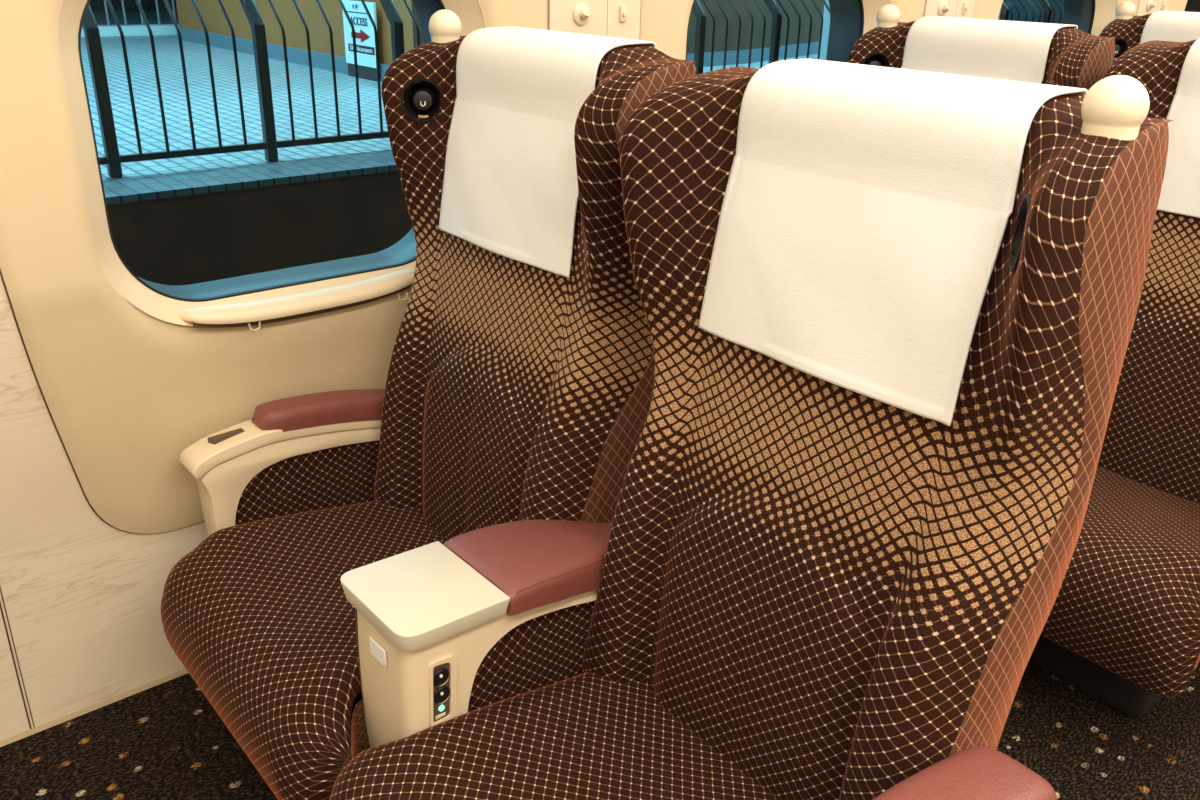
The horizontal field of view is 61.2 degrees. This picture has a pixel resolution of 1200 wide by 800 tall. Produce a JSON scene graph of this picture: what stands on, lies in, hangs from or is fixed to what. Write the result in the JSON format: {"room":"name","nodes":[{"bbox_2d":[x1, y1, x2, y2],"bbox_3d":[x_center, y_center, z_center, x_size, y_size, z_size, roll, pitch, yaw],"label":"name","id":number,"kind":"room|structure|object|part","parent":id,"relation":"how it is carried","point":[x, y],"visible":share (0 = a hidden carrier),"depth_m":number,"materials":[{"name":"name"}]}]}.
{"room":"train carriage","nodes":[
{"label":"train carriage","id":0,"kind":"room"},
{"bbox_2d":[0,275,208,740],"bbox_3d":[2.040,-1.286,3.409,12.400,2.180,0.286,-17,30,-36],"label":"wall","id":1,"kind":"structure","parent":0,"point":[82,594],"depth_m":1.66,"materials":[{"name":"beige plastic"}]},
{"bbox_2d":[0,587,34,728],"bbox_3d":[-0.935,0.331,1.595,0.007,0.520,0.045,-17,30,-36],"label":"trim","id":2,"kind":"structure","parent":1,"relation":"attached to","point":[0,587],"depth_m":1.65,"materials":[{"name":"brown"}]},
{"bbox_2d":[0,270,162,533],"bbox_3d":[-0.482,-0.370,1.647,0.940,1.178,0.074,-17,30,-36],"label":"trim","id":3,"kind":"structure","parent":1,"relation":"attached to","point":[0,270],"depth_m":1.50,"materials":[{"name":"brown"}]},
{"bbox_2d":[0,668,188,746],"bbox_3d":[1.925,-0.337,3.939,12.400,0.012,0.001,-17,30,-36],"label":"baseboard","id":4,"kind":"structure","parent":1,"relation":"attached to","point":[70,716],"depth_m":1.76,"materials":[{"name":"beige plastic"}]},
{"bbox_2d":[59,0,483,330],"bbox_3d":[-0.503,-0.441,1.647,0.734,0.617,0.173,-17,30,-36],"label":"window","id":5,"kind":"structure","parent":1,"relation":"in","point":[285,294],"depth_m":1.65,"materials":[{"name":"beige plastic"}]},
{"bbox_2d":[0,0,546,533],"bbox_3d":[-0.480,-0.370,1.646,0.936,1.174,0.090,-17,30,-36],"label":"wall panel","id":6,"kind":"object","parent":1,"relation":"attached to","point":[125,390],"depth_m":1.56,"materials":[{"name":"beige plastic"}]},
{"bbox_2d":[547,0,606,35],"bbox_3d":[-0.053,-0.601,1.908,0.133,0.940,0.050,-17,30,-36],"label":"panel","id":7,"kind":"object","parent":1,"relation":"attached to","point":[559,12],"depth_m":1.84,"materials":[{"name":"beige plastic"}]},
{"bbox_2d":[573,3,589,25],"bbox_3d":[-0.028,-0.700,1.844,0.038,0.038,0.022,-17,30,-36],"label":"coat hook","id":8,"kind":"object","parent":1,"relation":"attached to","point":[581,13],"visible":1,"depth_m":1.84,"materials":[{"name":"beige plastic"}]},
{"bbox_2d":[619,5,626,21],"bbox_3d":[0.045,-0.725,1.907,0.016,0.030,0.010,-17,30,-36],"label":"coat hook","id":9,"kind":"object","parent":1,"relation":"attached to","point":[623,8],"depth_m":1.91,"materials":[{"name":"beige plastic"}]},
{"bbox_2d":[607,0,640,39],"bbox_3d":[0.030,-0.626,1.973,0.082,0.940,0.050,-17,30,-36],"label":"trim","id":10,"kind":"structure","parent":1,"relation":"attached to","point":[630,29],"depth_m":1.92,"materials":[{"name":"beige plastic"}]},
{"bbox_2d":[639,0,924,59],"bbox_3d":[0.410,-0.647,2.336,0.936,1.174,0.090,-17,30,-36],"label":"trim","id":11,"kind":"structure","parent":1,"relation":"attached to","point":[664,23],"depth_m":1.99,"materials":[{"name":"beige plastic"}]},
{"bbox_2d":[826,0,888,62],"bbox_3d":[0.387,-0.718,2.337,0.734,0.617,0.173,-17,30,-36],"label":"window","id":12,"kind":"structure","parent":1,"relation":"in","point":[850,20],"depth_m":2.48,"materials":[{"name":"beige"}]},
{"bbox_3d":[0.364,-0.730,2.363,0.734,0.617,0.099,-17,30,-36],"label":"frame","id":13,"kind":"part","parent":12,"relation":"part of","materials":[{"name":"grey"}]},
{"bbox_3d":[0.416,-0.705,2.305,0.676,0.573,0.047,-17,30,-36],"label":"frame","id":14,"kind":"part","parent":12,"relation":"part of","materials":[{"name":"beige plastic"}]},
{"bbox_2d":[923,0,956,16],"bbox_3d":[0.838,-0.877,2.598,0.133,0.940,0.050,-17,30,-36],"label":"trim","id":15,"kind":"structure","parent":1,"relation":"attached to","point":[931,6],"depth_m":2.52,"materials":[{"name":"beige plastic"}]},
{"bbox_2d":[938,0,949,15],"bbox_3d":[0.863,-0.976,2.533,0.038,0.038,0.022,-17,30,-36],"label":"coat hook","id":16,"kind":"object","parent":1,"relation":"attached to","point":[943,8],"visible":0.97,"depth_m":2.53,"materials":[{"name":"beige plastic"}]},
{"bbox_2d":[955,0,974,17],"bbox_3d":[0.921,-0.903,2.663,0.082,0.940,0.050,-17,30,-36],"label":"trim","id":17,"kind":"structure","parent":1,"relation":"attached to","point":[971,3],"depth_m":2.60,"materials":[{"name":"beige plastic"}]},
{"bbox_2d":[962,2,967,13],"bbox_3d":[0.936,-1.002,2.597,0.016,0.030,0.010,-17,30,-36],"label":"coat hook","id":18,"kind":"object","parent":1,"relation":"attached to","point":[965,5],"depth_m":2.59,"materials":[{"name":"beige plastic"}]},
{"bbox_2d":[973,0,1138,19],"bbox_3d":[1.301,-0.924,3.025,0.936,1.174,0.090,-17,30,-36],"label":"trim","id":19,"kind":"structure","parent":1,"relation":"attached to","point":[983,9],"depth_m":2.67,"materials":[{"name":"beige plastic"}]},
{"bbox_2d":[1061,0,1115,35],"bbox_3d":[1.278,-0.995,3.026,0.734,0.617,0.173,-17,30,-36],"label":"window","id":20,"kind":"structure","parent":1,"relation":"in","point":[1091,17],"depth_m":3.15,"materials":[{"name":"beige"}]},
{"bbox_3d":[1.254,-1.006,3.052,0.734,0.617,0.099,-17,30,-36],"label":"frame","id":21,"kind":"part","parent":20,"relation":"part of","materials":[{"name":"grey plastic"}]},
{"bbox_3d":[1.306,-0.982,2.995,0.676,0.573,0.047,-17,30,-36],"label":"frame","id":22,"kind":"part","parent":20,"relation":"part of","materials":[{"name":"beige plastic"}]},
{"bbox_2d":[1136,0,1158,15],"bbox_3d":[1.728,-1.154,3.288,0.133,0.940,0.050,-17,30,-36],"label":"trim","id":23,"kind":"structure","parent":1,"relation":"attached to","point":[1141,10],"depth_m":3.21,"materials":[{"name":"beige plastic"}]},
{"bbox_2d":[1146,0,1155,10],"bbox_3d":[1.753,-1.253,3.223,0.038,0.038,0.022,-17,30,-36],"label":"coat hook","id":24,"kind":"object","parent":1,"relation":"attached to","point":[1150,4],"visible":1,"depth_m":3.22,"materials":[{"name":"beige plastic"}]},
{"bbox_2d":[1157,0,1169,10],"bbox_3d":[1.812,-1.180,3.352,0.082,0.940,0.050,-17,30,-36],"label":"trim","id":25,"kind":"structure","parent":1,"relation":"attached to","point":[1160,2],"depth_m":3.29,"materials":[{"name":"beige plastic"}]},
{"bbox_2d":[1161,0,1165,9],"bbox_3d":[1.826,-1.279,3.287,0.016,0.030,0.010,-17,30,-36],"label":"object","id":26,"kind":"structure","parent":1,"relation":"attached to","point":[1164,1],"depth_m":3.28,"materials":[{"name":"beige plastic"}]},
{"bbox_2d":[1168,0,1187,10],"bbox_3d":[2.192,-1.200,3.715,0.936,1.174,0.090,-17,30,-36],"label":"trim","id":27,"kind":"structure","parent":1,"relation":"attached to","point":[1174,5],"depth_m":3.35,"materials":[{"name":"beige plastic"}]},
{"bbox_2d":[89,0,176,10],"bbox_3d":[-5.328,-12.065,25.422,54.000,4.200,0.200,-17,30,-36],"label":"wall","id":28,"kind":"structure","parent":0,"point":[95,5],"depth_m":22.29,"materials":[{"name":"grey"}]},
{"bbox_2d":[0,662,1199,799],"bbox_3d":[2.996,0.232,2.784,12.400,0.060,3.450,-17,30,-36],"label":"floor","id":29,"kind":"structure","parent":0,"point":[166,740],"depth_m":1.71,"materials":[{"name":"carpet"}]},
{"bbox_2d":[161,9,695,799],"bbox_3d":[-0.292,0.036,1.529,0.689,1.143,0.604,-17,30,-36],"label":"seat","id":30,"kind":"object","parent":29,"relation":"on","point":[514,390],"visible":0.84,"depth_m":1.51,"materials":[{"name":"brown fabric"}]},
{"bbox_3d":[-0.489,0.146,1.784,0.420,0.230,0.062,-17,30,-36],"label":"armrest","id":31,"kind":"part","parent":30,"relation":"part of","materials":[{"name":"beige plastic"}]},
{"bbox_2d":[161,500,446,799],"bbox_3d":[-0.356,0.337,1.560,0.486,0.200,0.537,-17,30,-36],"label":"seat cushion","id":32,"kind":"object","parent":30,"relation":"on","point":[259,615],"depth_m":1.44,"materials":[{"name":"brown fabric"}]},
{"bbox_2d":[334,699,369,783],"bbox_3d":[-0.201,0.422,1.419,0.045,0.149,0.443,22,31,39],"label":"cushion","id":33,"kind":"object","parent":30,"relation":"on","point":[350,740],"depth_m":1.27,"materials":[{"name":"brown fabric"}]},
{"bbox_2d":[401,77,443,123],"bbox_3d":[-0.277,-0.468,1.587,0.073,0.073,0.027,-1,24,-6],"label":"light","id":34,"kind":"object","parent":30,"relation":"attached to","point":[422,98],"depth_m":1.58,"materials":[{"name":"black"}]},
{"bbox_3d":[-0.243,-0.574,1.598,0.052,0.076,0.052,-17,30,-36],"label":"grab knob","id":35,"kind":"part","parent":30,"relation":"part of","materials":[{"name":"beige plastic"}]},
{"bbox_3d":[-0.145,-0.114,1.567,0.258,0.835,0.520,-17,30,-36],"label":"backrest","id":36,"kind":"part","parent":30,"relation":"part of","materials":[{"name":"brown fabric"}]},
{"bbox_2d":[439,26,656,277],"bbox_3d":[-0.092,-0.375,1.487,0.162,0.302,0.334,-17,30,-36],"label":"headrest cover","id":37,"kind":"object","parent":30,"relation":"hanging from","point":[510,190],"visible":0.97,"depth_m":1.44,"materials":[{"name":"white fabric"}]},
{"bbox_3d":[0.032,-0.029,1.397,0.262,0.823,0.017,-19,31,-39],"label":"panel","id":38,"kind":"part","parent":30,"relation":"part of","materials":[{"name":"brown fabric"}]},
{"bbox_2d":[329,67,1172,799],"bbox_3d":[0.122,0.244,1.077,0.689,1.143,0.634,-17,30,-36],"label":"seat","id":39,"kind":"object","parent":29,"relation":"on","point":[811,587],"visible":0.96,"depth_m":1.10,"materials":[{"name":"brown fabric"}]},
{"bbox_2d":[340,520,611,747],"bbox_3d":[-0.115,0.328,1.373,0.422,0.301,0.166,-17,30,-36],"label":"center armrest","id":40,"kind":"object","parent":39,"relation":"attached to","point":[473,620],"visible":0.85,"depth_m":1.26,"materials":[{"name":"beige plastic"}]},
{"bbox_3d":[-0.266,0.302,1.216,0.002,0.024,0.038,-17,30,-36],"label":"label plate","id":41,"kind":"part","parent":40,"relation":"part of","materials":[{"name":"white plastic"}]},
{"bbox_3d":[-0.217,0.238,1.238,0.148,0.032,0.166,-17,30,-36],"label":"lid","id":42,"kind":"part","parent":40,"relation":"part of","materials":[{"name":"beige plastic"}]},
{"bbox_3d":[-0.192,0.347,1.216,0.027,0.083,0.005,-17,30,-36],"label":"control plate","id":43,"kind":"part","parent":40,"relation":"part of","materials":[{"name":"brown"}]},
{"bbox_2d":[438,705,444,710],"bbox_3d":[-0.191,0.372,1.224,0.008,0.008,0.004,-17,30,-36],"label":"light","id":44,"kind":"object","parent":40,"relation":"on","point":[440,707],"depth_m":1.22,"materials":[{"name":"teal plastic"}]},
{"bbox_2d":[329,672,780,799],"bbox_3d":[0.006,0.518,1.166,0.486,0.200,0.537,-17,30,-36],"label":"seat cushion","id":45,"kind":"object","parent":39,"relation":"on","point":[586,735],"depth_m":1.21,"materials":[{"name":"brown fabric"}]},
{"bbox_3d":[0.230,0.074,1.158,0.258,0.835,0.534,-17,30,-36],"label":"backrest","id":46,"kind":"part","parent":39,"relation":"part of","materials":[{"name":"brown fabric"}]},
{"bbox_2d":[698,58,1087,425],"bbox_3d":[0.285,-0.186,1.074,0.163,0.302,0.344,-17,30,-36],"label":"headrest cover","id":47,"kind":"object","parent":39,"relation":"hanging from","point":[866,210],"visible":0.99,"depth_m":1.02,"materials":[{"name":"white fabric"}]},
{"bbox_2d":[1009,193,1031,272],"bbox_3d":[0.374,-0.143,0.877,0.027,0.073,0.073,8,24,14],"label":"light","id":48,"kind":"object","parent":39,"relation":"attached to","point":[1018,220],"depth_m":0.90,"materials":[{"name":"black"}]},
{"bbox_3d":[0.411,0.161,0.984,0.262,0.823,0.017,-19,31,-39],"label":"panel","id":49,"kind":"part","parent":39,"relation":"part of","materials":[{"name":"brown fabric"}]},
{"bbox_3d":[0.433,-0.236,0.860,0.052,0.076,0.052,-17,30,-36],"label":"grab knob","id":50,"kind":"part","parent":39,"relation":"part of","materials":[{"name":"beige plastic"}]},
{"bbox_2d":[848,4,1116,89],"bbox_3d":[0.598,-0.240,2.219,0.689,1.143,0.604,-17,30,-36],"label":"seat","id":51,"kind":"object","parent":29,"relation":"on","point":[1076,58],"visible":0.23,"depth_m":2.00,"materials":[{"name":"brown fabric"}]},
{"bbox_2d":[862,51,889,66],"bbox_3d":[0.614,-0.745,2.276,0.073,0.073,0.027,-1,24,-6],"label":"light","id":52,"kind":"object","parent":51,"relation":"attached to","point":[875,58],"depth_m":2.27,"materials":[{"name":"black"}]},
{"bbox_3d":[0.647,-0.851,2.288,0.052,0.076,0.052,-17,30,-36],"label":"grab knob","id":53,"kind":"part","parent":51,"relation":"part of","materials":[{"name":"beige plastic"}]},
{"bbox_2d":[901,16,1077,83],"bbox_3d":[0.799,-0.652,2.176,0.162,0.302,0.334,-17,30,-36],"label":"headrest cover","id":54,"kind":"object","parent":51,"relation":"hanging from","point":[985,48],"visible":0.31,"depth_m":2.11,"materials":[{"name":"white fabric"}]},
{"bbox_3d":[0.922,-0.305,2.087,0.262,0.823,0.017,-19,31,-39],"label":"panel","id":55,"kind":"part","parent":51,"relation":"part of","materials":[{"name":"brown fabric"}]},
{"bbox_2d":[1028,39,1199,716],"bbox_3d":[1.013,-0.033,1.767,0.689,1.143,0.634,-17,30,-36],"label":"seat","id":56,"kind":"object","parent":29,"relation":"on","point":[1122,626],"visible":0.47,"depth_m":1.84,"materials":[{"name":"brown fabric"}]},
{"bbox_2d":[1040,465,1199,697],"bbox_3d":[0.896,0.241,1.855,0.486,0.200,0.537,-17,30,-36],"label":"seat cushion","id":57,"kind":"object","parent":56,"relation":"on","point":[1127,602],"depth_m":1.63,"materials":[{"name":"brown fabric"}]},
{"bbox_3d":[1.121,-0.203,1.848,0.258,0.835,0.534,-17,30,-36],"label":"backrest","id":58,"kind":"part","parent":56,"relation":"part of","materials":[{"name":"brown fabric"}]},
{"bbox_2d":[1157,37,1199,217],"bbox_3d":[1.176,-0.463,1.764,0.163,0.302,0.344,-17,30,-36],"label":"headrest cover","id":59,"kind":"object","parent":56,"relation":"hanging from","point":[1180,191],"visible":0.78,"depth_m":1.83,"materials":[{"name":"white fabric"}]},
{"bbox_2d":[1193,654,1199,670],"bbox_3d":[1.068,0.329,1.697,0.442,0.157,0.022,-19,31,-39],"label":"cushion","id":60,"kind":"object","parent":56,"relation":"on","point":[1196,657],"depth_m":1.57,"materials":[{"name":"brown fabric"}]},
{"bbox_2d":[1099,1,1151,62],"bbox_3d":[1.489,-0.517,2.908,0.689,1.143,0.604,-17,30,-36],"label":"seat","id":61,"kind":"object","parent":29,"relation":"on","point":[1128,28],"visible":0.15,"depth_m":2.95,"materials":[{"name":"brown fabric"}]},
{"bbox_2d":[1113,38,1128,62],"bbox_3d":[1.505,-1.022,2.966,0.073,0.073,0.027,-1,24,-6],"label":"light","id":62,"kind":"object","parent":61,"relation":"attached to","point":[1121,45],"depth_m":2.96,"materials":[{"name":"black"}]},
{"bbox_3d":[1.637,-0.667,2.946,0.258,0.835,0.520,-17,30,-36],"label":"backrest","id":63,"kind":"part","parent":61,"relation":"part of","materials":[{"name":"brown fabric"}]},
{"bbox_3d":[1.538,-1.128,2.978,0.052,0.076,0.052,-17,30,-36],"label":"grab knob","id":64,"kind":"part","parent":61,"relation":"part of","materials":[{"name":"beige plastic"}]},
{"bbox_2d":[1140,11,1199,43],"bbox_3d":[1.689,-0.929,2.866,0.162,0.302,0.334,-17,30,-36],"label":"headrest cover","id":65,"kind":"object","parent":61,"relation":"hanging from","point":[1175,26],"visible":0.19,"depth_m":2.87,"materials":[{"name":"white fabric"}]},
{"label":"outside","id":66,"kind":"structure","parent":0,"visible":0},
{"bbox_2d":[78,10,817,180],"bbox_3d":[-2.518,-8.152,23.363,54.000,1.200,28.780,-17,30,-36],"label":"platform","id":67,"kind":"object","parent":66,"point":[139,50],"depth_m":9.28,"materials":[{"name":"tile"}]},
{"bbox_2d":[81,24,178,36],"bbox_3d":[-13.566,-4.024,11.534,21.000,0.140,0.400,-17,30,-36],"label":"kerb","id":68,"kind":"object","parent":67,"relation":"on","point":[163,29],"depth_m":16.12,"materials":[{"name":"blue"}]},
{"bbox_2d":[104,0,176,25],"bbox_3d":[-9.358,-5.959,14.504,7.916,1.240,0.060,-17,30,-36],"label":"railing","id":69,"kind":"object","parent":68,"relation":"on","point":[122,1],"visible":0.31,"depth_m":16.18,"materials":[{"name":"black metal"}]},
{"bbox_2d":[101,151,397,204],"bbox_3d":[6.599,-4.139,13.197,54.000,0.042,0.460,-17,30,-36],"label":"platform edge","id":70,"kind":"structure","parent":67,"relation":"attached to","point":[227,179],"depth_m":6.28,"materials":[{"name":"tile"}]},
{"bbox_2d":[82,0,419,177],"bbox_3d":[-2.304,-2.157,6.673,3.995,1.128,0.327,-17,30,-36],"label":"railing","id":71,"kind":"object","parent":67,"relation":"on","point":[112,159],"visible":0.59,"depth_m":6.51,"materials":[{"name":"black metal"}]},
{"bbox_3d":[-3.039,-1.926,6.097,0.070,1.128,0.315,-17,30,-36],"label":"post","id":72,"kind":"part","parent":71,"relation":"part of","materials":[{"name":"black metal"}]},
{"bbox_3d":[-2.219,-1.700,6.777,3.960,0.040,0.040,-17,30,-36],"label":"rail","id":73,"kind":"part","parent":71,"relation":"part of","materials":[{"name":"black metal"}]},
{"bbox_3d":[-2.271,-2.164,6.691,0.070,1.128,0.315,-17,30,-36],"label":"post","id":74,"kind":"part","parent":71,"relation":"part of","materials":[{"name":"black metal"}]},
{"bbox_3d":[-1.503,-2.403,7.286,0.070,1.128,0.315,-17,30,-36],"label":"post","id":75,"kind":"part","parent":71,"relation":"part of","materials":[{"name":"black metal"}]},
{"bbox_2d":[105,171,412,326],"bbox_3d":[6.765,-3.493,13.242,54.000,1.170,0.215,-17,30,-36],"label":"platform face","id":76,"kind":"object","parent":67,"relation":"attached to","point":[198,238],"depth_m":6.29,"materials":[{"name":"black concrete"}]},
{"bbox_2d":[176,0,412,64],"bbox_3d":[1.490,-9.553,20.052,10.361,4.200,21.069,20,30,36],"label":"wall","id":77,"kind":"structure","parent":67,"relation":"on","point":[212,15],"depth_m":12.58,"materials":[{"name":"yellow paint"}]},
{"bbox_2d":[177,27,818,80],"bbox_3d":[1.443,-7.695,20.819,10.411,0.180,21.127,20,30,36],"label":"baseboard","id":78,"kind":"structure","parent":77,"relation":"attached to","point":[320,60],"depth_m":13.86,"materials":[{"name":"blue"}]},
{"bbox_2d":[342,0,376,80],"bbox_3d":[-2.655,-3.986,11.257,0.034,0.810,0.730,-17,30,-36],"label":"direction sign","id":79,"kind":"object","parent":67,"relation":"on","point":[364,30],"visible":0.94,"depth_m":11.22,"materials":[{"name":"white"}]},
{"bbox_2d":[411,0,823,53],"bbox_3d":[4.665,-7.938,16.527,0.621,4.200,19.410,20,30,37],"label":"window","id":80,"kind":"structure","parent":67,"relation":"on","point":[720,26],"depth_m":14.03,"materials":[{"name":"glass"}]},
{"bbox_2d":[686,0,829,74],"bbox_3d":[0.768,-3.112,9.051,3.995,1.128,0.327,-17,30,-36],"label":"railing","id":81,"kind":"object","parent":67,"relation":"on","point":[700,16],"visible":0.28,"depth_m":9.38,"materials":[{"name":"black metal"}]},
{"bbox_3d":[0.800,-3.119,9.069,0.070,1.128,0.315,-17,30,-36],"label":"post","id":82,"kind":"part","parent":81,"relation":"part of","materials":[{"name":"black metal"}]},
{"bbox_3d":[1.568,-3.357,9.664,0.070,1.128,0.315,-17,30,-36],"label":"post","id":83,"kind":"part","parent":81,"relation":"part of","materials":[{"name":"black metal"}]},
{"bbox_2d":[819,0,829,59],"bbox_3d":[2.992,-5.785,11.728,0.680,4.000,0.280,-17,30,-36],"label":"column","id":84,"kind":"structure","parent":67,"relation":"on","point":[826,16],"depth_m":12.15,"materials":[{"name":"teal"}]},
{"bbox_2d":[1000,0,1062,23],"bbox_3d":[4.607,-4.305,12.024,5.995,1.128,0.327,-17,30,-36],"label":"railing","id":85,"kind":"object","parent":67,"relation":"on","point":[1045,4],"visible":0.13,"depth_m":12.36,"materials":[{"name":"black metal"}]},
{"bbox_3d":[4.640,-4.312,12.041,0.070,1.128,0.315,-17,30,-36],"label":"post","id":86,"kind":"part","parent":85,"relation":"part of","materials":[{"name":"black metal"}]},
{"bbox_3d":[5.408,-4.551,12.636,0.070,1.128,0.315,-17,30,-36],"label":"post","id":87,"kind":"part","parent":85,"relation":"part of","materials":[{"name":"black metal"}]},
{"bbox_2d":[998,0,1116,23],"bbox_3d":[6.666,-6.316,14.423,5.260,3.000,0.260,-17,30,-36],"label":"wall","id":88,"kind":"structure","parent":67,"relation":"on","point":[1014,11],"depth_m":14.08,"materials":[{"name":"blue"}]}
]}

